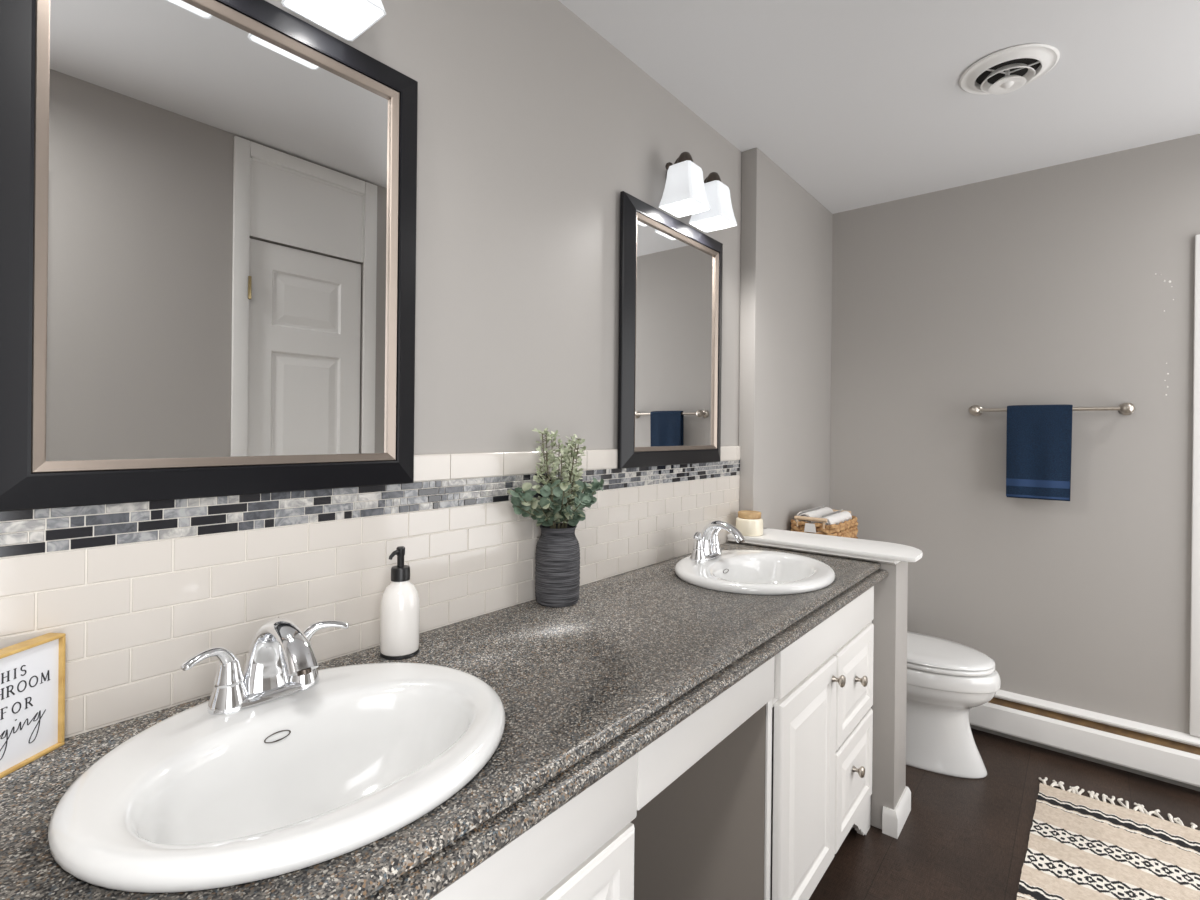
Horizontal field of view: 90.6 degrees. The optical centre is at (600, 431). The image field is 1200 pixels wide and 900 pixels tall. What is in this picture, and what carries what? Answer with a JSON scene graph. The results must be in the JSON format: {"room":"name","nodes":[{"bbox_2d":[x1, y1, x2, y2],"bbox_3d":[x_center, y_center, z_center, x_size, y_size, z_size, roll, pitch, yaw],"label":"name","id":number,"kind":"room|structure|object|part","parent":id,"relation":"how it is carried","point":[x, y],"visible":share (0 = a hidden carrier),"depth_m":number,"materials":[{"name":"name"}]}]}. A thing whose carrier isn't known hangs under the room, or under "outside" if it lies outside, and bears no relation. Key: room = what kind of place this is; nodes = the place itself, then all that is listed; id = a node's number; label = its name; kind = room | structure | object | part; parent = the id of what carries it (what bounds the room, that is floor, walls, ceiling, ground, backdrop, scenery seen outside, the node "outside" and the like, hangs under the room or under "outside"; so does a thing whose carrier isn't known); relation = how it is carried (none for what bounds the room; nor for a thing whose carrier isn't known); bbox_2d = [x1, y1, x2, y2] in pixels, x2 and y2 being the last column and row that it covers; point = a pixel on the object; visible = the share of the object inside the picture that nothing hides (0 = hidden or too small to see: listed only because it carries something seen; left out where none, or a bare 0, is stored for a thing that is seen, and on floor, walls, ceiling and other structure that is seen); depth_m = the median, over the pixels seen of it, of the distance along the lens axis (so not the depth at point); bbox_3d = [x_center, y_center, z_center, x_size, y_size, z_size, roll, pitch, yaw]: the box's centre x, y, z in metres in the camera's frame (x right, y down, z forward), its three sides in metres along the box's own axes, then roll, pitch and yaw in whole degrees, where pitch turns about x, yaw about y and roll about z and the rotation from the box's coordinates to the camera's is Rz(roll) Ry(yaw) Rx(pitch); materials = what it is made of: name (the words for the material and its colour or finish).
{"room":"bathroom","nodes":[
{"label":"bathroom","id":0,"kind":"room"},
{"bbox_2d":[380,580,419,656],"bbox_3d":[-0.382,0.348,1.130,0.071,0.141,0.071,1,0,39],"label":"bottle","id":1,"kind":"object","parent":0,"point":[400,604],"depth_m":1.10,"materials":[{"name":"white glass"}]},
{"bbox_2d":[265,0,741,454],"bbox_3d":[-0.089,0.088,1.679,0.100,2.438,3.930,1,0,39],"label":"wall","id":2,"kind":"structure","parent":0,"point":[532,126],"depth_m":1.48,"materials":[{"name":"grey paint"}]},
{"bbox_2d":[0,0,417,511],"bbox_3d":[-0.570,-0.305,0.968,0.026,0.817,0.616,1,0,39],"label":"framed mirror","id":3,"kind":"object","parent":2,"relation":"attached to","point":[208,208],"visible":1,"depth_m":0.91,"materials":[{"name":"black mirror"}]},
{"bbox_2d":[281,0,385,40],"bbox_3d":[-0.518,-0.810,0.940,0.154,0.190,0.310,1,0,39],"label":"vanity light","id":4,"kind":"object","parent":2,"relation":"attached to","point":[347,19],"visible":1,"depth_m":1.05,"materials":[{"name":"white glass"}]},
{"bbox_2d":[0,446,740,737],"bbox_3d":[-0.335,0.235,1.292,0.010,0.374,2.817,1,0,39],"label":"tile backsplash","id":5,"kind":"structure","parent":2,"relation":"attached to","point":[136,590],"depth_m":1.03,"materials":[{"name":"white tile"}]},
{"bbox_2d":[617,191,722,468],"bbox_3d":[0.259,-0.297,1.983,0.026,0.817,0.616,1,0,39],"label":"framed mirror","id":6,"kind":"object","parent":2,"relation":"attached to","point":[670,275],"visible":1,"depth_m":1.93,"materials":[{"name":"black mirror"}]},
{"bbox_2d":[635,219,713,446],"bbox_3d":[0.256,-0.297,1.986,0.004,0.697,0.496,1,0,39],"label":"mirror glass","id":7,"kind":"object","parent":6,"relation":"attached to","point":[674,270],"depth_m":1.96,"materials":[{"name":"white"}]},
{"bbox_3d":[0.261,-0.297,1.982,0.016,0.721,0.520,1,0,39],"label":"trim","id":8,"kind":"part","parent":6,"relation":"part of","materials":[{"name":"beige metal"}]},
{"bbox_2d":[659,152,736,232],"bbox_3d":[0.314,-0.802,1.960,0.154,0.190,0.310,1,0,39],"label":"vanity light","id":9,"kind":"object","parent":2,"relation":"attached to","point":[708,201],"visible":1,"depth_m":1.92,"materials":[{"name":"white glass"}]},
{"bbox_3d":[0.267,-0.774,1.879,0.125,0.134,0.125,1,0,39],"label":"lamp shade","id":10,"kind":"part","parent":9,"relation":"part of","materials":[{"name":"white glass"}]},
{"bbox_3d":[0.384,-0.773,2.022,0.125,0.134,0.125,1,0,39],"label":"lamp shade","id":11,"kind":"part","parent":9,"relation":"part of","materials":[{"name":"white glass"}]},
{"bbox_2d":[690,520,744,561],"bbox_3d":[0.358,0.344,1.899,0.171,0.124,0.170,1,0,-6],"label":"faucet","id":12,"kind":"object","parent":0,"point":[706,546],"visible":1,"depth_m":1.87,"materials":[{"name":"silver metal"}]},
{"bbox_3d":[0.299,0.331,1.846,0.022,0.040,0.079,1,0,21],"label":"lever","id":13,"kind":"part","parent":12,"relation":"part of","materials":[{"name":"silver metal"}]},
{"bbox_3d":[0.309,0.367,1.873,0.051,0.066,0.051,1,0,39],"label":"handle","id":14,"kind":"part","parent":12,"relation":"part of","materials":[{"name":"silver metal"}]},
{"bbox_3d":[0.341,0.400,1.913,0.055,0.013,0.154,1,0,39],"label":"plate","id":15,"kind":"part","parent":12,"relation":"part of","materials":[{"name":"silver metal"}]},
{"bbox_3d":[0.374,0.367,1.953,0.051,0.066,0.051,1,0,39],"label":"handle","id":16,"kind":"part","parent":12,"relation":"part of","materials":[{"name":"silver metal"}]},
{"bbox_3d":[0.398,0.332,1.968,0.079,0.040,0.022,1,0,-33],"label":"lever","id":17,"kind":"part","parent":12,"relation":"part of","materials":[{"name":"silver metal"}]},
{"bbox_3d":[0.382,0.343,1.880,0.155,0.120,0.076,1,0,39],"label":"spout","id":18,"kind":"part","parent":12,"relation":"part of","materials":[{"name":"silver metal"}]},
{"bbox_2d":[739,148,832,530],"bbox_3d":[0.867,0.098,2.718,0.066,2.438,0.910,1,0,39],"label":"wall","id":19,"kind":"structure","parent":0,"point":[787,234],"depth_m":2.56,"materials":[{"name":"grey paint"}]},
{"bbox_2d":[740,543,907,828],"bbox_3d":[0.779,0.874,2.194,0.607,0.884,0.164,1,0,39],"label":"wall partition","id":20,"kind":"structure","parent":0,"point":[889,621],"depth_m":1.97,"materials":[{"name":"grey paint"}]},
{"bbox_2d":[727,528,922,564],"bbox_3d":[0.820,0.416,2.183,0.653,0.033,0.245,1,0,39],"label":"ledge shelf","id":21,"kind":"object","parent":20,"relation":"on","point":[844,547],"visible":0.84,"depth_m":2.10,"materials":[{"name":"white paint"}]},
{"bbox_2d":[736,510,762,535],"bbox_3d":[0.575,0.354,2.294,0.104,0.086,0.104,1,0,39],"label":"candle jar","id":22,"kind":"object","parent":21,"relation":"on","point":[748,522],"visible":0.92,"depth_m":2.25,"materials":[{"name":"beige wax"}]},
{"bbox_3d":[0.576,0.322,2.294,0.088,0.023,0.088,1,0,39],"label":"lid","id":23,"kind":"part","parent":22,"relation":"part of","materials":[{"name":"brown wood"}]},
{"bbox_3d":[0.781,0.424,2.181,0.593,0.018,0.188,1,0,39],"label":"moulding","id":24,"kind":"part","parent":21,"relation":"part of","materials":[{"name":"white paint"}]},
{"bbox_2d":[882,786,910,838],"bbox_3d":[0.806,1.275,2.169,0.554,0.082,0.192,1,0,39],"label":"baseboard","id":25,"kind":"structure","parent":20,"relation":"attached to","point":[893,821],"depth_m":1.95,"materials":[{"name":"white paint"}]},
{"bbox_2d":[790,509,857,538],"bbox_3d":[1.006,0.451,2.663,0.210,0.169,0.350,1,0,39],"label":"wicker basket","id":26,"kind":"object","parent":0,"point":[848,529],"visible":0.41,"depth_m":2.54,"materials":[{"name":"wicker"}]},
{"bbox_3d":[0.898,0.389,2.538,0.136,0.046,0.017,1,0,39],"label":"handle","id":27,"kind":"part","parent":26,"relation":"part of","materials":[{"name":"beige wood"}]},
{"bbox_2d":[796,505,832,523],"bbox_3d":[0.974,0.384,2.691,0.070,0.073,0.294,1,0,39],"label":"rolled towel","id":28,"kind":"object","parent":26,"relation":"in","point":[815,512],"visible":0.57,"depth_m":2.65,"materials":[{"name":"white fabric"}]},
{"bbox_2d":[816,509,851,529],"bbox_3d":[1.039,0.392,2.635,0.064,0.066,0.289,1,0,39],"label":"rolled towel","id":29,"kind":"object","parent":26,"relation":"in","point":[836,517],"visible":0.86,"depth_m":2.61,"materials":[{"name":"white fabric"}]},
{"bbox_2d":[558,0,1199,213],"bbox_3d":[0.912,-1.160,0.872,2.650,0.080,3.930,1,0,39],"label":"ceiling","id":30,"kind":"structure","parent":0,"point":[861,103],"depth_m":1.88,"materials":[{"name":"white paint"}]},
{"bbox_2d":[959,43,1059,94],"bbox_3d":[1.255,-1.089,1.831,0.256,0.054,0.256,1,0,39],"label":"ceiling vent","id":31,"kind":"object","parent":30,"relation":"in","point":[1006,70],"visible":1,"depth_m":1.80,"materials":[{"name":"white paint"}]},
{"bbox_2d":[809,728,1199,899],"bbox_3d":[0.886,1.343,0.874,2.650,0.050,3.930,1,0,39],"label":"floor","id":32,"kind":"structure","parent":0,"point":[959,838],"depth_m":1.98,"materials":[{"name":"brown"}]},
{"bbox_2d":[430,754,636,899],"bbox_3d":[-0.576,0.886,0.548,0.582,0.834,1.364,1,0,39],"label":"vanity cabinet","id":33,"kind":"object","parent":32,"relation":"on","point":[584,849],"visible":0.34,"depth_m":0.80,"materials":[{"name":"white paint"}]},
{"bbox_2d":[0,542,887,899],"bbox_3d":[-0.141,0.448,1.079,0.580,0.046,2.732,1,0,39],"label":"countertop","id":34,"kind":"structure","parent":33,"relation":"on","point":[583,687],"depth_m":0.92,"materials":[{"name":"stone"}]},
{"bbox_2d":[0,633,65,778],"bbox_3d":[-0.734,0.344,0.721,0.024,0.149,0.149,1,0,5],"label":"framed sign","id":35,"kind":"object","parent":34,"relation":"on","point":[32,671],"visible":1,"depth_m":0.76,"materials":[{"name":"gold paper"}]},
{"bbox_2d":[181,618,348,714],"bbox_3d":[-0.487,0.336,0.882,0.171,0.124,0.170,1,0,-6],"label":"faucet","id":36,"kind":"object","parent":34,"relation":"on","point":[281,661],"visible":1,"depth_m":0.86,"materials":[{"name":"silver metal"}]},
{"bbox_3d":[-0.544,0.323,0.829,0.022,0.040,0.079,1,0,15],"label":"lever","id":37,"kind":"part","parent":36,"relation":"part of","materials":[{"name":"silver metal"}]},
{"bbox_3d":[-0.536,0.358,0.856,0.051,0.066,0.051,1,0,39],"label":"handle","id":38,"kind":"part","parent":36,"relation":"part of","materials":[{"name":"silver metal"}]},
{"bbox_3d":[-0.504,0.391,0.896,0.055,0.013,0.154,1,0,39],"label":"plate","id":39,"kind":"part","parent":36,"relation":"part of","materials":[{"name":"silver metal"}]},
{"bbox_3d":[-0.463,0.335,0.864,0.155,0.120,0.076,1,0,39],"label":"spout","id":40,"kind":"part","parent":36,"relation":"part of","materials":[{"name":"silver metal"}]},
{"bbox_3d":[-0.471,0.359,0.936,0.051,0.066,0.051,1,0,39],"label":"handle","id":41,"kind":"part","parent":36,"relation":"part of","materials":[{"name":"silver metal"}]},
{"bbox_3d":[-0.445,0.324,0.949,0.079,0.040,0.022,1,0,-27],"label":"lever","id":42,"kind":"part","parent":36,"relation":"part of","materials":[{"name":"silver metal"}]},
{"bbox_2d":[48,662,504,892],"bbox_3d":[-0.378,0.483,0.789,0.458,0.170,0.524,1,0,39],"label":"oval sink","id":43,"kind":"object","parent":34,"relation":"in","point":[197,799],"visible":0.79,"depth_m":0.76,"materials":[{"name":"white ceramic"}]},
{"bbox_2d":[380,546,419,659],"bbox_3d":[-0.381,0.321,1.130,0.071,0.202,0.071,1,0,39],"label":"soap dispenser","id":44,"kind":"object","parent":34,"relation":"on","point":[400,604],"visible":1,"depth_m":1.10,"materials":[{"name":"white plastic"}]},
{"bbox_2d":[535,523,579,606],"bbox_3d":[-0.107,0.329,1.477,0.112,0.190,0.112,1,0,39],"label":"ribbed vase","id":45,"kind":"object","parent":34,"relation":"on","point":[557,573],"visible":0.98,"depth_m":1.43,"materials":[{"name":"grey ceramic"}]},
{"bbox_2d":[507,428,603,528],"bbox_3d":[-0.087,0.148,1.455,0.153,0.314,0.332,1,0,39],"label":"plant","id":46,"kind":"object","parent":45,"relation":"in","point":[554,507],"visible":0.96,"depth_m":1.44,"materials":[{"name":"green plant"}]},
{"bbox_2d":[637,656,774,809],"bbox_3d":[0.213,0.533,1.125,0.026,0.112,0.520,1,0,39],"label":"board","id":47,"kind":"object","parent":34,"relation":"attached to","point":[660,763],"visible":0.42,"depth_m":1.06,"materials":[{"name":"white paint"}]},
{"bbox_2d":[675,550,834,594],"bbox_3d":[0.466,0.492,1.810,0.458,0.170,0.524,1,0,39],"label":"oval sink","id":48,"kind":"object","parent":34,"relation":"in","point":[757,572],"visible":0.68,"depth_m":1.85,"materials":[{"name":"white ceramic"}]},
{"bbox_3d":[-0.061,0.887,0.783,0.018,0.571,0.336,1,0,39],"label":"cabinet door","id":49,"kind":"part","parent":33,"relation":"part of","materials":[{"name":"white paint"}]},
{"bbox_2d":[630,586,873,899],"bbox_3d":[0.451,0.896,1.806,0.582,0.834,0.836,1,0,39],"label":"vanity cabinet","id":50,"kind":"object","parent":32,"relation":"on","point":[764,814],"visible":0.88,"depth_m":1.46,"materials":[{"name":"white paint"}]},
{"bbox_3d":[0.523,0.900,1.498,0.018,0.557,0.390,1,0,39],"label":"cabinet door","id":51,"kind":"part","parent":50,"relation":"part of","materials":[{"name":"white paint"}]},
{"bbox_3d":[0.630,0.898,1.660,0.018,0.834,0.836,1,0,39],"label":"frame","id":52,"kind":"part","parent":50,"relation":"part of","materials":[{"name":"white paint"}]},
{"bbox_3d":[0.644,0.673,1.605,0.032,0.032,0.032,1,0,39],"label":"knob","id":53,"kind":"part","parent":50,"relation":"part of","materials":[{"name":"silver metal"}]},
{"bbox_3d":[0.768,0.758,1.797,0.018,0.268,0.362,1,0,39],"label":"drawer","id":54,"kind":"part","parent":50,"relation":"part of","materials":[{"name":"white paint"}]},
{"bbox_3d":[0.765,1.042,1.798,0.018,0.279,0.362,1,0,39],"label":"drawer","id":55,"kind":"part","parent":50,"relation":"part of","materials":[{"name":"white paint"}]},
{"bbox_3d":[0.764,1.004,1.756,0.032,0.032,0.032,1,0,39],"label":"knob","id":56,"kind":"part","parent":50,"relation":"part of","materials":[{"name":"silver metal"}]},
{"bbox_3d":[0.778,0.742,1.770,0.032,0.032,0.032,1,0,39],"label":"knob","id":57,"kind":"part","parent":50,"relation":"part of","materials":[{"name":"silver metal"}]},
{"bbox_2d":[906,631,1000,778],"bbox_3d":[1.223,0.930,2.495,0.765,0.782,0.464,1,0,39],"label":"toilet","id":58,"kind":"object","parent":32,"relation":"on","point":[946,679],"visible":0.46,"depth_m":2.29,"materials":[{"name":"white ceramic"}]},
{"bbox_3d":[1.304,0.906,2.430,0.522,0.018,0.360,1,0,39],"label":"seat","id":59,"kind":"part","parent":58,"relation":"part of","materials":[{"name":"white plastic"}]},
{"bbox_3d":[1.302,0.883,2.431,0.527,0.022,0.360,1,0,39],"label":"lid","id":60,"kind":"part","parent":58,"relation":"part of","materials":[{"name":"white ceramic"}]},
{"bbox_2d":[1017,777,1199,899],"bbox_3d":[1.445,1.317,1.500,0.642,0.016,1.536,1,0,39],"label":"woven rug","id":61,"kind":"object","parent":32,"relation":"on","point":[1080,847],"visible":1,"depth_m":1.86,"materials":[{"name":"fabric"}]},
{"bbox_2d":[830,134,1199,790],"bbox_3d":[2.109,0.111,2.356,2.450,2.438,0.102,1,0,39],"label":"wall","id":62,"kind":"structure","parent":0,"point":[1070,283],"depth_m":2.50,"materials":[{"name":"grey paint"}]},
{"bbox_2d":[969,403,1134,415],"bbox_3d":[1.843,-0.091,2.454,0.549,0.049,0.088,1,0,39],"label":"towel bar","id":63,"kind":"object","parent":62,"relation":"attached to","point":[1125,408],"visible":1,"depth_m":2.35,"materials":[{"name":"silver metal"}]},
{"bbox_3d":[1.649,-0.093,2.612,0.049,0.049,0.088,1,0,39],"label":"post","id":64,"kind":"part","parent":63,"relation":"part of","materials":[{"name":"silver metal"}]},
{"bbox_2d":[1006,405,1072,500],"bbox_3d":[1.808,0.085,2.451,0.217,0.391,0.046,1,0,39],"label":"hand towel","id":65,"kind":"object","parent":63,"relation":"hanging from","point":[1039,437],"visible":1,"depth_m":2.44,"materials":[{"name":"blue fabric"}]},
{"bbox_3d":[2.037,-0.089,2.296,0.049,0.049,0.088,1,0,39],"label":"post","id":66,"kind":"part","parent":63,"relation":"part of","materials":[{"name":"silver metal"}]},
{"bbox_2d":[968,689,1199,786],"bbox_3d":[2.014,1.228,2.317,2.230,0.202,0.068,1,0,39],"label":"baseboard heater","id":67,"kind":"object","parent":62,"relation":"attached to","point":[1162,752],"visible":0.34,"depth_m":2.35,"materials":[{"name":"white paint"}]},
{"bbox_3d":[2.026,1.218,2.332,2.230,0.182,0.030,1,0,39],"label":"plate","id":68,"kind":"part","parent":67,"relation":"part of","materials":[{"name":"white paint"}]},
{"bbox_2d":[1189,234,1199,736],"bbox_3d":[2.567,0.202,1.906,0.950,1.854,0.018,1,0,39],"label":"trim","id":69,"kind":"structure","parent":62,"relation":"attached to","point":[1194,711],"depth_m":2.19,"materials":[{"name":"white paint"}]}
]}

